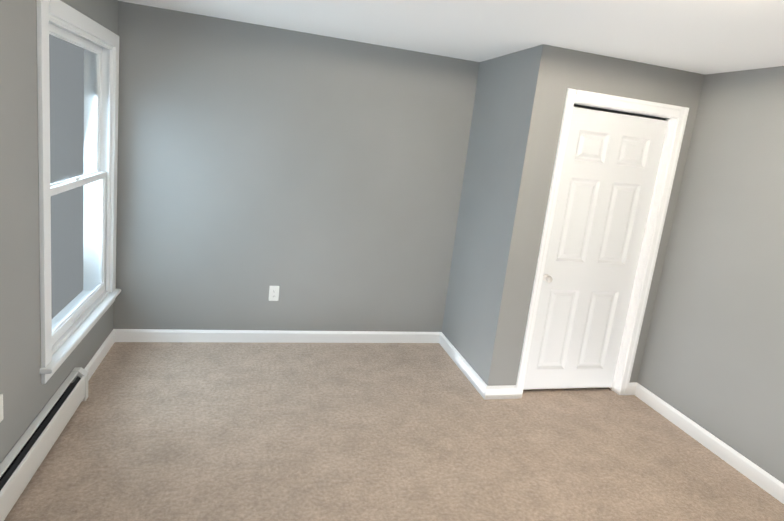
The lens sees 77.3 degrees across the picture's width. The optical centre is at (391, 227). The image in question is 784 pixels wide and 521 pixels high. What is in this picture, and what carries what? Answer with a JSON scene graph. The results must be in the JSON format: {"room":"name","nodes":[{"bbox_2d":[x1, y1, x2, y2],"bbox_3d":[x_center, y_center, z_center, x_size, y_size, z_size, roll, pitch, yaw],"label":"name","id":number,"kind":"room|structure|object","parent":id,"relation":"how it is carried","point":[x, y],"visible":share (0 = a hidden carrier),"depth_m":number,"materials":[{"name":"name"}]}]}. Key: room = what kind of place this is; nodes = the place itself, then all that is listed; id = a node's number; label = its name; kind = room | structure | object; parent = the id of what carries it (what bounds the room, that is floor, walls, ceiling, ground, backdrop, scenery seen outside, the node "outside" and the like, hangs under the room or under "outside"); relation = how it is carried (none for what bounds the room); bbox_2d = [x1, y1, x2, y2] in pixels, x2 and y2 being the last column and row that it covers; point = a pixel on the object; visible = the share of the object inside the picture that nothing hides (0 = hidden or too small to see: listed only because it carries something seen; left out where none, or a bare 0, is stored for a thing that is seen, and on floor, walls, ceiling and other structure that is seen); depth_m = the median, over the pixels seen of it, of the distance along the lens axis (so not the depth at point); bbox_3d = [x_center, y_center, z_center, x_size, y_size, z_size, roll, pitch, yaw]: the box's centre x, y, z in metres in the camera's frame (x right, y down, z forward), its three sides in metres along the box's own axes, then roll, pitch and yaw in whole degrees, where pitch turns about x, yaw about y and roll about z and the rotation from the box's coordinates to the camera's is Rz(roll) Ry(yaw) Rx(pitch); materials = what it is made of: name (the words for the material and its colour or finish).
{"room":"empty bedroom","nodes":[
{"label":"empty bedroom","id":0,"kind":"room"},
{"bbox_2d":[0,0,117,462],"bbox_3d":[-1.378,0.189,0.977,0.160,2.400,5.490,4,11,-15],"label":"wall","id":1,"kind":"structure","parent":0,"point":[27,394],"depth_m":2.12,"materials":[{"name":"grey paint"}]},
{"bbox_2d":[0,394,3,421],"bbox_3d":[-1.611,0.755,1.992,0.006,0.117,0.115,4,11,-15],"label":"outlet","id":2,"kind":"object","parent":1,"relation":"attached to","point":[1,408],"visible":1,"depth_m":2.03,"materials":[{"name":"white plastic"}]},
{"bbox_2d":[0,367,87,520],"bbox_3d":[-1.296,1.355,0.832,0.073,0.193,4.375,4,11,-15],"label":"heater","id":3,"kind":"object","parent":1,"relation":"attached to","point":[21,462],"visible":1,"depth_m":2.31,"materials":[{"name":"white metal"}]},
{"bbox_2d":[36,0,120,383],"bbox_3d":[-1.830,-0.253,2.817,0.214,1.842,1.238,4,11,-15],"label":"double-hung window","id":4,"kind":"structure","parent":1,"relation":"in","point":[68,327],"depth_m":3.01,"materials":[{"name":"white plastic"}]},
{"bbox_2d":[84,329,115,380],"bbox_3d":[-1.971,0.880,3.273,0.015,0.098,0.765,4,11,-15],"label":"baseboard","id":5,"kind":"structure","parent":1,"relation":"attached to","point":[91,367],"depth_m":3.33,"materials":[{"name":"white wood"}]},
{"bbox_2d":[113,1,607,331],"bbox_3d":[-0.099,-0.217,4.040,3.880,2.400,0.160,4,11,-15],"label":"wall","id":6,"kind":"structure","parent":0,"point":[317,179],"depth_m":3.73,"materials":[{"name":"grey paint"}]},
{"bbox_2d":[269,286,278,300],"bbox_3d":[-0.936,0.518,3.888,0.076,0.124,0.007,4,11,-15],"label":"outlet","id":7,"kind":"object","parent":6,"relation":"attached to","point":[273,293],"visible":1,"depth_m":3.89,"materials":[{"name":"white plastic"}]},
{"bbox_2d":[116,329,441,342],"bbox_3d":[-0.820,0.885,3.992,2.610,0.098,0.015,4,11,-15],"label":"baseboard","id":8,"kind":"structure","parent":6,"relation":"attached to","point":[122,335],"depth_m":3.95,"materials":[{"name":"white wood"}]},
{"bbox_2d":[4,342,783,520],"bbox_3d":[0.420,1.542,1.737,4.200,0.100,5.490,4,11,-15],"label":"floor","id":9,"kind":"structure","parent":0,"point":[196,431],"depth_m":2.78,"materials":[{"name":"carpet"}]},
{"bbox_2d":[118,0,783,74],"bbox_3d":[0.708,-0.901,1.293,4.200,0.100,5.490,4,11,-15],"label":"ceiling","id":10,"kind":"structure","parent":0,"point":[705,37],"depth_m":2.72,"materials":[{"name":"white paint"}]},
{"bbox_2d":[442,48,529,373],"bbox_3d":[0.715,-0.071,3.767,0.100,2.400,0.820,4,11,-15],"label":"wall","id":11,"kind":"structure","parent":0,"point":[518,108],"depth_m":3.70,"materials":[{"name":"grey paint"}]},
{"bbox_2d":[436,333,491,399],"bbox_3d":[0.547,1.066,3.884,0.015,0.098,0.935,4,11,-15],"label":"baseboard","id":12,"kind":"structure","parent":11,"relation":"attached to","point":[485,391],"depth_m":3.76,"materials":[{"name":"white wood"}]},
{"bbox_2d":[478,44,704,385],"bbox_3d":[1.397,0.064,3.469,1.270,2.400,0.100,4,11,-15],"label":"wall","id":13,"kind":"structure","parent":0,"point":[550,70],"depth_m":3.28,"materials":[{"name":"grey paint"}]},
{"bbox_2d":[523,107,667,389],"bbox_3d":[1.444,0.220,3.517,0.817,2.041,0.092,4,11,-15],"label":"closet door","id":14,"kind":"structure","parent":13,"relation":"in","point":[608,178],"depth_m":3.52,"materials":[{"name":"white wood"}]},
{"bbox_2d":[515,88,688,398],"bbox_3d":[1.451,0.185,3.499,0.959,2.164,0.118,4,11,-15],"label":"door frame","id":15,"kind":"structure","parent":13,"relation":"attached to","point":[675,116],"depth_m":3.45,"materials":[{"name":"white wood"}]},
{"bbox_2d":[608,66,783,483],"bbox_3d":[2.507,0.452,2.053,0.160,2.400,5.490,4,11,-15],"label":"wall","id":16,"kind":"structure","parent":0,"point":[712,362],"depth_m":3.11,"materials":[{"name":"grey paint"}]},
{"bbox_2d":[627,382,783,503],"bbox_3d":[2.198,1.506,2.534,0.040,0.098,2.650,4,11,-15],"label":"baseboard","id":17,"kind":"structure","parent":16,"relation":"attached to","point":[756,474],"depth_m":3.13,"materials":[{"name":"white wood"}]}
]}

